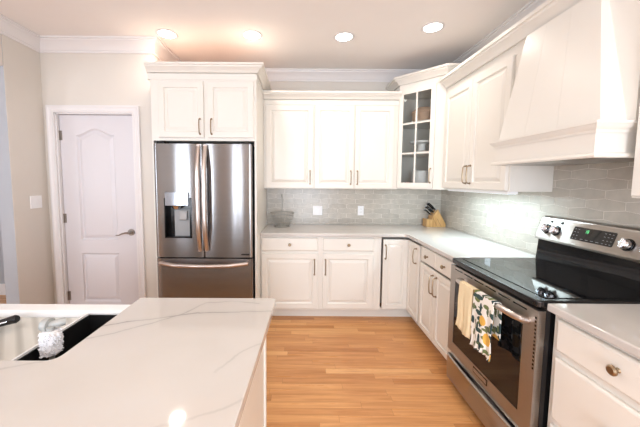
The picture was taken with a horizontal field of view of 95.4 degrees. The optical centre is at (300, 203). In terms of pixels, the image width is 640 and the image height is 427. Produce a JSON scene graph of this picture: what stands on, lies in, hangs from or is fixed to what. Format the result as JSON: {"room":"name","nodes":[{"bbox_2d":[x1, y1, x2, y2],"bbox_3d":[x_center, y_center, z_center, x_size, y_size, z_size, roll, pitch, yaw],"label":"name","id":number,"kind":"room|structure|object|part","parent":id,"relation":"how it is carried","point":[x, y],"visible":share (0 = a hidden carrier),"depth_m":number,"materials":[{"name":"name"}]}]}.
{"room":"kitchen","nodes":[
{"label":"kitchen","id":0,"kind":"room"},
{"bbox_2d":[0,34,54,303],"bbox_3d":[-2.492,0.024,0.449,0.120,2.725,6.180,0,4,0],"label":"wall","id":1,"kind":"structure","parent":0,"point":[25,231],"depth_m":2.55,"materials":[{"name":"beige paint"}]},
{"bbox_2d":[30,195,41,208],"bbox_3d":[-2.427,-0.014,2.677,0.010,0.116,0.118,0,4,0],"label":"light switch","id":2,"kind":"object","parent":1,"relation":"attached to","point":[35,201],"visible":1,"depth_m":2.67,"materials":[{"name":"white plastic"}]},
{"bbox_2d":[0,0,546,81],"bbox_3d":[-0.348,-1.263,0.348,4.150,0.115,6.180,0,4,0],"label":"crown molding","id":3,"kind":"structure","parent":1,"relation":"attached to","point":[9,28],"depth_m":2.68,"materials":[{"name":"white paint"}]},
{"bbox_2d":[40,53,161,303],"bbox_3d":[-1.905,-0.181,3.166,1.050,2.725,0.730,0,4,0],"label":"wall","id":4,"kind":"structure","parent":0,"point":[66,78],"depth_m":2.73,"materials":[{"name":"beige paint"}]},
{"bbox_2d":[45,105,145,303],"bbox_3d":[-1.955,0.138,2.863,0.871,2.133,0.122,0,4,0],"label":"door frame","id":5,"kind":"structure","parent":4,"relation":"attached to","point":[51,110],"depth_m":2.79,"materials":[{"name":"white paint"}]},
{"bbox_2d":[58,115,138,304],"bbox_3d":[-1.981,0.174,2.842,0.787,2.040,0.101,0,4,0],"label":"door","id":6,"kind":"structure","parent":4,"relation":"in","point":[99,218],"depth_m":2.85,"materials":[{"name":"white paint"}]},
{"bbox_3d":[-1.973,-0.179,2.837,0.365,1.080,0.014,0,4,0],"label":"panel","id":7,"kind":"part","parent":6,"relation":"part of","materials":[{"name":"white paint"}]},
{"bbox_3d":[-1.979,0.736,2.907,0.375,0.495,0.014,0,4,0],"label":"panel","id":8,"kind":"part","parent":6,"relation":"part of","materials":[{"name":"white paint"}]},
{"bbox_3d":[-1.707,0.284,2.832,0.158,0.066,0.064,0,4,0],"label":"lever handle","id":9,"kind":"part","parent":6,"relation":"part of","materials":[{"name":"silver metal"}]},
{"bbox_2d":[0,81,389,283],"bbox_3d":[-1.570,-0.212,3.589,6.820,2.725,0.120,0,4,0],"label":"wall","id":10,"kind":"structure","parent":0,"point":[275,85],"depth_m":3.44,"materials":[{"name":"beige paint"}]},
{"bbox_2d":[0,284,5,294],"bbox_3d":[-3.714,1.068,3.621,2.310,0.140,0.015,0,4,0],"label":"baseboard","id":11,"kind":"structure","parent":10,"relation":"attached to","point":[2,286],"depth_m":3.61,"materials":[{"name":"white paint"}]},
{"bbox_2d":[263,90,314,188],"bbox_3d":[-0.123,-0.693,3.300,0.551,1.039,0.363,0,4,0],"label":"upper cabinet","id":12,"kind":"object","parent":10,"relation":"attached to","point":[288,115],"visible":0.98,"depth_m":3.17,"materials":[{"name":"white paint"}]},
{"bbox_3d":[-0.120,-1.136,3.130,0.551,0.128,0.092,0,4,0],"label":"crown moulding","id":13,"kind":"part","parent":12,"relation":"part of","materials":[{"name":"white paint"}]},
{"bbox_2d":[267,188,440,224],"bbox_3d":[0.658,0.013,3.541,2.120,0.486,0.008,0,4,0],"label":"backsplash","id":14,"kind":"structure","parent":10,"relation":"attached to","point":[339,206],"depth_m":3.54,"materials":[{"name":"white tile"}]},
{"bbox_2d":[313,206,321,214],"bbox_3d":[0.212,0.085,3.538,0.118,0.116,0.010,0,4,0],"label":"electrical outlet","id":15,"kind":"object","parent":14,"relation":"attached to","point":[317,210],"visible":1,"depth_m":3.53,"materials":[{"name":"white plastic"}]},
{"bbox_2d":[358,206,363,214],"bbox_3d":[0.738,0.086,3.538,0.072,0.116,0.009,0,4,0],"label":"wall outlet","id":16,"kind":"object","parent":14,"relation":"attached to","point":[360,208],"visible":1,"depth_m":3.54,"materials":[{"name":"white plastic"}]},
{"bbox_2d":[314,91,401,188],"bbox_3d":[0.616,-0.688,3.300,0.926,1.039,0.363,0,4,0],"label":"upper cabinet","id":17,"kind":"object","parent":10,"relation":"attached to","point":[356,132],"visible":0.94,"depth_m":3.17,"materials":[{"name":"white paint"}]},
{"bbox_3d":[0.374,-0.615,3.186,0.428,0.892,0.020,0,4,0],"label":"door","id":18,"kind":"part","parent":17,"relation":"part of","materials":[{"name":"white paint"}]},
{"bbox_3d":[0.619,-1.131,3.130,0.926,0.128,0.092,0,4,0],"label":"crown moulding","id":19,"kind":"part","parent":17,"relation":"part of","materials":[{"name":"white paint"}]},
{"bbox_3d":[0.811,-0.612,3.186,0.422,0.892,0.020,0,4,0],"label":"door","id":20,"kind":"part","parent":17,"relation":"part of","materials":[{"name":"white paint"}]},
{"bbox_2d":[386,63,460,189],"bbox_3d":[1.358,-0.751,3.120,0.712,1.186,0.712,0,4,0],"label":"upper cabinet","id":21,"kind":"object","parent":10,"relation":"attached to","point":[422,88],"visible":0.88,"depth_m":3.04,"materials":[{"name":"white paint"}]},
{"bbox_2d":[402,153,428,157],"bbox_3d":[1.398,-0.537,3.178,0.592,0.018,0.592,0,4,0],"label":"shelf","id":22,"kind":"object","parent":21,"relation":"attached to","point":[404,155],"depth_m":3.22,"materials":[{"name":"white paint"}]},
{"bbox_2d":[403,119,429,128],"bbox_3d":[1.400,-0.866,3.152,0.592,0.018,0.592,0,4,0],"label":"shelf","id":23,"kind":"object","parent":21,"relation":"attached to","point":[423,124],"depth_m":3.16,"materials":[{"name":"white paint"}]},
{"bbox_3d":[1.210,-0.684,3.042,0.019,1.039,0.380,-4,6,-45],"label":"door","id":24,"kind":"part","parent":21,"relation":"part of","materials":[{"name":"white paint"}]},
{"bbox_2d":[410,140,428,151],"bbox_3d":[1.318,-0.607,3.152,0.248,0.125,0.248,0,4,0],"label":"cake stand","id":25,"kind":"object","parent":21,"relation":"on","point":[421,144],"visible":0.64,"depth_m":3.11,"materials":[{"name":"white ceramic"}]},
{"bbox_2d":[411,179,427,182],"bbox_3d":[1.326,-0.224,3.185,0.206,0.085,0.206,0,4,0],"label":"bowl","id":26,"kind":"object","parent":21,"relation":"in","point":[416,180],"visible":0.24,"depth_m":3.09,"materials":[{"name":"white ceramic"}]},
{"bbox_2d":[411,175,427,178],"bbox_3d":[1.326,-0.269,3.181,0.206,0.085,0.206,0,4,0],"label":"bowl","id":27,"kind":"object","parent":26,"relation":"on","point":[416,176],"visible":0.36,"depth_m":3.09,"materials":[{"name":"white ceramic"}]},
{"bbox_2d":[412,171,427,174],"bbox_3d":[1.326,-0.314,3.178,0.206,0.085,0.206,0,4,0],"label":"bowl","id":28,"kind":"object","parent":27,"relation":"on","point":[416,172],"visible":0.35,"depth_m":3.09,"materials":[{"name":"white ceramic"}]},
{"bbox_2d":[411,107,430,121],"bbox_3d":[1.331,-0.950,3.129,0.254,0.152,0.254,0,4,0],"label":"woven basket","id":29,"kind":"object","parent":21,"relation":"on","point":[424,113],"visible":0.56,"depth_m":3.03,"materials":[{"name":"beige wicker"}]},
{"bbox_3d":[1.331,-0.993,3.125,0.254,0.066,0.254,0,4,0],"label":"lid","id":30,"kind":"part","parent":29,"relation":"part of","materials":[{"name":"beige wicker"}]},
{"bbox_3d":[1.254,-0.687,3.026,0.018,1.073,0.478,-4,6,-45],"label":"frame","id":31,"kind":"part","parent":21,"relation":"part of","materials":[{"name":"white paint"}]},
{"bbox_3d":[1.302,-1.269,3.021,0.304,0.138,1.002,-4,6,-45],"label":"crown moulding","id":32,"kind":"part","parent":21,"relation":"part of","materials":[{"name":"white paint"}]},
{"bbox_2d":[0,295,484,426],"bbox_3d":[-1.581,1.418,0.555,6.820,0.060,6.420,0,4,0],"label":"floor","id":33,"kind":"structure","parent":0,"point":[323,371],"depth_m":2.15,"materials":[{"name":"brown wood"}]},
{"bbox_2d":[154,141,254,297],"bbox_3d":[-0.892,0.300,3.073,0.900,1.792,0.928,0,4,0],"label":"refrigerator","id":34,"kind":"object","parent":33,"relation":"on","point":[205,193],"visible":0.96,"depth_m":2.69,"materials":[{"name":"grey metal"}]},
{"bbox_3d":[-1.128,-0.043,2.676,0.214,0.125,0.046,0,4,0],"label":"control panel","id":35,"kind":"part","parent":34,"relation":"part of","materials":[{"name":"grey"}]},
{"bbox_3d":[-1.116,-0.023,2.702,0.447,1.047,0.058,0,4,0],"label":"door","id":36,"kind":"part","parent":34,"relation":"part of","materials":[{"name":"silver metal"}]},
{"bbox_3d":[-1.102,0.180,2.738,0.154,0.250,0.006,0,4,0],"label":"plate","id":37,"kind":"part","parent":34,"relation":"part of","materials":[{"name":"grey plastic"}]},
{"bbox_3d":[-0.920,-0.044,2.631,0.048,0.974,0.092,0,4,0],"label":"handle","id":38,"kind":"part","parent":34,"relation":"part of","materials":[{"name":"silver metal"}]},
{"bbox_3d":[-0.860,-0.043,2.631,0.048,0.974,0.092,0,4,0],"label":"handle","id":39,"kind":"part","parent":34,"relation":"part of","materials":[{"name":"silver metal"}]},
{"bbox_3d":[-0.895,0.824,2.767,0.900,0.625,0.058,0,4,0],"label":"freezer drawer","id":40,"kind":"part","parent":34,"relation":"part of","materials":[{"name":"silver metal"}]},
{"bbox_3d":[-0.664,-0.020,2.702,0.449,1.047,0.058,0,4,0],"label":"door","id":41,"kind":"part","parent":34,"relation":"part of","materials":[{"name":"silver metal"}]},
{"bbox_2d":[143,61,271,297],"bbox_3d":[-0.857,-0.042,3.084,1.052,2.473,0.892,0,4,0],"label":"tall cabinet","id":42,"kind":"object","parent":33,"relation":"on","point":[192,102],"visible":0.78,"depth_m":2.63,"materials":[{"name":"white paint"}]},
{"bbox_3d":[-1.357,0.287,3.146,0.014,1.800,0.820,0,4,0],"label":"panel","id":43,"kind":"part","parent":42,"relation":"part of","materials":[{"name":"white paint"}]},
{"bbox_3d":[-1.078,-0.852,2.637,0.410,0.497,0.020,0,4,0],"label":"door","id":44,"kind":"part","parent":42,"relation":"part of","materials":[{"name":"white paint"}]},
{"bbox_3d":[-0.850,-1.211,2.990,1.052,0.128,0.882,0,4,0],"label":"crown moulding","id":45,"kind":"part","parent":42,"relation":"part of","materials":[{"name":"white paint"}]},
{"bbox_3d":[-0.630,-0.849,2.637,0.416,0.497,0.020,0,4,0],"label":"door","id":46,"kind":"part","parent":42,"relation":"part of","materials":[{"name":"white paint"}]},
{"bbox_3d":[-0.415,0.294,3.146,0.019,1.800,0.820,0,4,0],"label":"panel","id":47,"kind":"part","parent":42,"relation":"part of","materials":[{"name":"white paint"}]},
{"bbox_2d":[238,339,266,426],"bbox_3d":[-1.144,0.926,0.859,1.987,0.880,0.902,0,4,0],"label":"base cabinet","id":48,"kind":"object","parent":33,"relation":"on","point":[254,414],"visible":0.18,"depth_m":1.10,"materials":[{"name":"white paint"}]},
{"bbox_2d":[0,298,275,426],"bbox_3d":[-1.147,0.472,0.789,2.076,0.032,1.032,0,4,0],"label":"countertop","id":49,"kind":"structure","parent":48,"relation":"on","point":[158,362],"depth_m":0.80,"materials":[{"name":"white stone"}]},
{"bbox_2d":[0,315,19,326],"bbox_3d":[-1.351,0.416,1.096,0.526,0.134,0.056,0,4,-6],"label":"faucet","id":50,"kind":"object","parent":49,"relation":"on","point":[13,319],"visible":1,"depth_m":1.11,"materials":[{"name":"black metal"}]},
{"bbox_2d":[0,304,129,360],"bbox_3d":[-1.116,0.599,1.070,0.849,0.262,0.499,0,4,0],"label":"sink","id":51,"kind":"object","parent":49,"relation":"in","point":[91,317],"visible":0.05,"depth_m":1.23,"materials":[{"name":"white ceramic"}]},
{"bbox_2d":[0,317,77,359],"bbox_3d":[-1.203,0.500,1.036,0.594,0.010,0.390,0,4,0],"label":"drying mat","id":52,"kind":"object","parent":51,"relation":"on","point":[15,339],"visible":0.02,"depth_m":1.08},
{"bbox_2d":[37,317,65,359],"bbox_3d":[-0.832,0.548,0.982,0.070,0.325,0.074,0,4,0],"label":"cloth","id":53,"kind":"object","parent":51,"relation":"in","point":[50,340],"visible":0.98,"depth_m":0.96,"materials":[{"name":"white fabric"}]},
{"bbox_2d":[16,314,116,360],"bbox_3d":[-0.803,0.599,1.042,0.182,0.227,0.399,0,4,0],"label":"basin","id":54,"kind":"object","parent":51,"relation":"in","point":[84,326],"depth_m":1.15,"materials":[{"name":"black"}]},
{"bbox_3d":[-0.162,0.899,1.293,0.022,0.880,0.032,0,4,0],"label":"corner post","id":55,"kind":"part","parent":48,"relation":"part of","materials":[{"name":"white paint"}]},
{"bbox_2d":[260,236,319,315],"bbox_3d":[-0.101,0.749,3.267,0.613,0.878,0.649,0,4,0],"label":"base cabinet","id":56,"kind":"object","parent":33,"relation":"on","point":[290,265],"visible":0.94,"depth_m":2.98,"materials":[{"name":"white paint"}]},
{"bbox_3d":[-0.105,0.415,2.965,0.576,0.134,0.020,0,4,0],"label":"drawer","id":57,"kind":"part","parent":56,"relation":"part of","materials":[{"name":"white paint"}]},
{"bbox_3d":[-0.108,0.796,2.994,0.576,0.575,0.020,0,4,0],"label":"door","id":58,"kind":"part","parent":56,"relation":"part of","materials":[{"name":"white paint"}]},
{"bbox_2d":[319,237,376,315],"bbox_3d":[0.494,0.753,3.267,0.578,0.878,0.649,0,4,0],"label":"base cabinet","id":59,"kind":"object","parent":33,"relation":"on","point":[347,264],"visible":0.94,"depth_m":2.98,"materials":[{"name":"white paint"}]},
{"bbox_3d":[0.487,0.800,2.994,0.515,0.575,0.020,0,4,0],"label":"door","id":60,"kind":"part","parent":59,"relation":"part of","materials":[{"name":"white paint"}]},
{"bbox_3d":[0.492,0.419,2.965,0.520,0.134,0.020,0,4,0],"label":"drawer","id":61,"kind":"part","parent":59,"relation":"part of","materials":[{"name":"white paint"}]},
{"bbox_2d":[373,237,426,335],"bbox_3d":[1.243,0.768,3.132,0.920,0.878,0.920,0,4,0],"label":"base cabinet","id":62,"kind":"object","parent":33,"relation":"on","point":[398,262],"visible":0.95,"depth_m":2.98,"materials":[{"name":"white paint"}]},
{"bbox_3d":[0.974,0.727,2.988,0.256,0.728,0.020,0,4,0],"label":"door","id":63,"kind":"part","parent":62,"relation":"part of","materials":[{"name":"white paint"}]},
{"bbox_2d":[260,224,535,259],"bbox_3d":[0.652,0.331,2.799,2.112,0.034,1.520,0,4,0],"label":"countertop","id":64,"kind":"structure","parent":62,"relation":"on","point":[449,243],"depth_m":2.93,"materials":[{"name":"white stone"}]},
{"bbox_2d":[270,195,293,226],"bbox_3d":[-0.207,0.079,3.364,0.284,0.368,0.291,0,4,0],"label":"fruit basket","id":65,"kind":"object","parent":64,"relation":"on","point":[281,224],"visible":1,"depth_m":3.34,"materials":[{"name":"grey metal"}]},
{"bbox_2d":[270,211,293,225],"bbox_3d":[-0.208,0.176,3.368,0.284,0.142,0.284,0,4,0],"label":"wire bowl","id":66,"kind":"object","parent":65,"relation":"on","point":[280,224],"depth_m":3.36,"materials":[{"name":"grey metal"}]},
{"bbox_2d":[423,210,445,226],"bbox_3d":[1.586,0.168,3.438,0.226,0.203,0.117,0,4,0],"label":"knife block","id":67,"kind":"object","parent":64,"relation":"on","point":[435,220],"visible":0.93,"depth_m":3.39,"materials":[{"name":"brown wood"}]},
{"bbox_3d":[1.103,0.740,2.837,0.020,0.728,0.275,0,4,0],"label":"door","id":68,"kind":"part","parent":62,"relation":"part of","materials":[{"name":"white paint"}]},
{"bbox_2d":[418,246,453,359],"bbox_3d":[1.378,0.827,2.376,0.649,0.878,0.595,0,4,0],"label":"base cabinet","id":69,"kind":"object","parent":33,"relation":"on","point":[435,269],"visible":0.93,"depth_m":2.35,"materials":[{"name":"white paint"}]},
{"bbox_3d":[1.103,0.840,2.525,0.020,0.597,0.288,0,4,0],"label":"door","id":70,"kind":"part","parent":69,"relation":"part of","materials":[{"name":"white paint"}]},
{"bbox_3d":[1.105,0.459,2.496,0.020,0.134,0.288,0,4,0],"label":"drawer","id":71,"kind":"part","parent":69,"relation":"part of","materials":[{"name":"white paint"}]},
{"bbox_3d":[1.075,0.670,2.397,0.040,0.173,0.018,0,4,0],"label":"handle","id":72,"kind":"part","parent":69,"relation":"part of","materials":[{"name":"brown metal"}]},
{"bbox_3d":[1.103,0.862,2.233,0.020,0.597,0.290,0,4,0],"label":"door","id":73,"kind":"part","parent":69,"relation":"part of","materials":[{"name":"white paint"}]},
{"bbox_3d":[1.105,0.482,2.204,0.020,0.134,0.290,0,4,0],"label":"drawer","id":74,"kind":"part","parent":69,"relation":"part of","materials":[{"name":"white paint"}]},
{"bbox_2d":[447,215,639,426],"bbox_3d":[1.343,0.713,1.667,0.725,1.215,0.742,0,4,0],"label":"range","id":75,"kind":"object","parent":33,"relation":"on","point":[576,261],"visible":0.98,"depth_m":1.52,"materials":[{"name":"silver metal"}]},
{"bbox_2d":[455,281,478,338],"bbox_3d":[0.992,0.628,1.726,0.055,0.303,0.146,0,4,0],"label":"dish towel","id":76,"kind":"object","parent":75,"relation":"hanging from","point":[465,295],"visible":0.86,"depth_m":1.72,"materials":[{"name":"beige fabric"}]},
{"bbox_3d":[1.044,1.158,1.702,0.065,0.207,0.734,0,4,0],"label":"storage drawer","id":77,"kind":"part","parent":75,"relation":"part of","materials":[{"name":"silver metal"}]},
{"bbox_2d":[470,289,501,362],"bbox_3d":[0.987,0.648,1.561,0.066,0.318,0.182,0,4,0],"label":"dish towel","id":78,"kind":"object","parent":75,"relation":"hanging from","point":[486,319],"visible":0.97,"depth_m":1.54,"materials":[{"name":"fabric"}]},
{"bbox_3d":[1.016,0.510,1.604,0.069,0.040,0.561,0,4,0],"label":"handle","id":79,"kind":"part","parent":75,"relation":"part of","materials":[{"name":"silver metal"}]},
{"bbox_3d":[1.062,0.745,1.670,0.034,0.597,0.738,0,4,0],"label":"oven door","id":80,"kind":"part","parent":75,"relation":"part of","materials":[{"name":"silver metal"}]},
{"bbox_3d":[1.615,0.159,1.924,0.032,0.052,0.052,20,4,-1],"label":"knob","id":81,"kind":"part","parent":75,"relation":"part of","materials":[{"name":"silver metal"}]},
{"bbox_2d":[452,258,639,307],"bbox_3d":[1.370,0.419,1.644,0.655,0.032,0.738,0,4,0],"label":"cooktop","id":82,"kind":"object","parent":75,"relation":"in","point":[533,282],"depth_m":1.52,"materials":[{"name":"black glass"}]},
{"bbox_3d":[1.614,0.166,1.857,0.032,0.052,0.052,20,4,-1],"label":"knob","id":83,"kind":"part","parent":75,"relation":"part of","materials":[{"name":"silver metal"}]},
{"bbox_3d":[1.613,0.199,1.451,0.032,0.052,0.052,20,4,-1],"label":"knob","id":84,"kind":"part","parent":75,"relation":"part of","materials":[{"name":"silver metal"}]},
{"bbox_3d":[1.631,0.205,1.451,0.006,0.066,0.066,20,4,-1],"label":"knob","id":85,"kind":"part","parent":75,"relation":"part of","materials":[{"name":"silver metal"}]},
{"bbox_2d":[547,315,639,426],"bbox_3d":[1.382,0.931,1.028,0.640,0.878,0.550,0,4,0],"label":"base cabinet","id":86,"kind":"object","parent":33,"relation":"on","point":[595,382],"visible":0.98,"depth_m":1.10,"materials":[{"name":"white paint"}]},
{"bbox_2d":[547,303,639,358],"bbox_3d":[1.392,0.474,0.993,0.630,0.034,0.560,0,4,0],"label":"countertop","id":87,"kind":"structure","parent":86,"relation":"on","point":[618,325],"depth_m":1.12,"materials":[{"name":"white stone"}]},
{"bbox_3d":[1.103,0.816,1.019,0.020,0.275,0.494,0,4,0],"label":"drawer","id":88,"kind":"part","parent":86,"relation":"part of","materials":[{"name":"white paint"}]},
{"bbox_3d":[1.105,0.579,1.001,0.020,0.136,0.494,0,4,0],"label":"drawer","id":89,"kind":"part","parent":86,"relation":"part of","materials":[{"name":"white paint"}]},
{"bbox_3d":[1.079,0.574,1.000,0.030,0.036,0.036,0,4,0],"label":"knob","id":90,"kind":"part","parent":86,"relation":"part of","materials":[{"name":"brown metal"}]},
{"bbox_2d":[0,0,530,68],"bbox_3d":[-1.563,-1.369,0.341,6.820,0.080,6.420,0,4,0],"label":"ceiling","id":91,"kind":"structure","parent":0,"point":[297,34],"depth_m":2.41,"materials":[{"name":"paint"}]},
{"bbox_2d":[155,29,177,39],"bbox_3d":[-1.176,-1.493,2.568,0.188,0.006,0.188,0,4,0],"label":"recessed light","id":92,"kind":"object","parent":91,"relation":"in","point":[163,33],"visible":1,"depth_m":2.57,"materials":[{"name":"white paint"}]},
{"bbox_2d":[241,30,262,40],"bbox_3d":[-0.426,-1.489,2.578,0.188,0.006,0.188,0,4,0],"label":"recessed light","id":93,"kind":"object","parent":91,"relation":"in","point":[253,35],"visible":1,"depth_m":2.58,"materials":[{"name":"white"}]},
{"bbox_2d":[333,32,354,41],"bbox_3d":[0.392,-1.485,2.598,0.188,0.006,0.188,0,4,0],"label":"recessed light","id":94,"kind":"object","parent":91,"relation":"in","point":[341,36],"visible":1,"depth_m":2.59,"materials":[{"name":"white"}]},
{"bbox_2d":[421,21,444,32],"bbox_3d":[1.107,-1.468,2.428,0.188,0.006,0.188,0,4,0],"label":"recessed light","id":95,"kind":"object","parent":91,"relation":"in","point":[432,27],"visible":1,"depth_m":2.42,"materials":[{"name":"white"}]},
{"bbox_3d":[1.778,0.057,0.389,0.120,2.725,6.300,0,4,0],"label":"wall","id":96,"kind":"structure","parent":0,"visible":0},
{"bbox_2d":[439,31,553,191],"bbox_3d":[1.526,-0.638,2.388,0.376,1.049,0.917,0,4,0],"label":"upper cabinet","id":97,"kind":"object","parent":96,"relation":"attached to","point":[479,90],"visible":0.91,"depth_m":2.23,"materials":[{"name":"white paint"}]},
{"bbox_3d":[1.412,-0.588,2.616,0.020,0.897,0.437,0,4,0],"label":"door","id":98,"kind":"part","parent":97,"relation":"part of","materials":[{"name":"white paint"}]},
{"bbox_3d":[1.381,-0.243,2.454,0.040,0.163,0.018,0,4,0],"label":"handle","id":99,"kind":"part","parent":97,"relation":"part of","materials":[{"name":"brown metal"}]},
{"bbox_3d":[1.381,-0.239,2.395,0.040,0.163,0.018,0,4,0],"label":"handle","id":100,"kind":"part","parent":97,"relation":"part of","materials":[{"name":"brown metal"}]},
{"bbox_3d":[1.395,-1.086,2.353,0.109,0.151,0.917,0,4,0],"label":"crown moulding","id":101,"kind":"part","parent":97,"relation":"part of","materials":[{"name":"white paint"}]},
{"bbox_2d":[448,189,517,194],"bbox_3d":[1.459,-0.103,2.403,0.070,0.020,0.820,0,4,0],"label":"light","id":102,"kind":"object","parent":97,"relation":"attached to","point":[461,190],"visible":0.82,"depth_m":2.25,"materials":[{"name":"white plastic"}]},
{"bbox_3d":[1.412,-0.554,2.175,0.020,0.897,0.442,0,4,0],"label":"door","id":103,"kind":"part","parent":97,"relation":"part of","materials":[{"name":"white paint"}]},
{"bbox_2d":[440,161,639,254],"bbox_3d":[1.714,0.036,1.888,0.008,0.706,3.292,0,4,0],"label":"backsplash","id":104,"kind":"structure","parent":96,"relation":"attached to","point":[600,192],"depth_m":1.99,"materials":[{"name":"white tile"}]},
{"bbox_2d":[488,0,639,165],"bbox_3d":[1.483,-0.661,1.560,0.461,0.876,0.730,0,4,0],"label":"range hood","id":105,"kind":"object","parent":96,"relation":"attached to","point":[575,97],"visible":1,"depth_m":1.41,"materials":[{"name":"white paint"}]},
{"bbox_3d":[1.394,-1.023,1.532,0.109,0.151,0.730,0,4,0],"label":"crown moulding","id":106,"kind":"part","parent":105,"relation":"part of","materials":[{"name":"white paint"}]},
{"bbox_3d":[1.485,-0.235,1.589,0.446,0.022,0.684,0,4,0],"label":"moulding","id":107,"kind":"part","parent":105,"relation":"part of","materials":[{"name":"white paint"}]},
{"bbox_3d":[1.480,-0.355,1.580,0.458,0.049,0.708,0,4,0],"label":"moulding","id":108,"kind":"part","parent":105,"relation":"part of","materials":[{"name":"white paint"}]},
{"bbox_3d":[1.565,-0.705,1.561,0.297,0.660,0.720,0,4,0],"label":"panel","id":109,"kind":"part","parent":105,"relation":"part of","materials":[{"name":"white paint"}]},
{"bbox_2d":[631,105,639,197],"bbox_3d":[1.525,-0.523,0.906,0.376,1.049,0.600,0,4,0],"label":"upper cabinet","id":110,"kind":"object","parent":96,"relation":"attached to","point":[635,192],"visible":1,"depth_m":1.21,"materials":[{"name":"white paint"}]}
]}

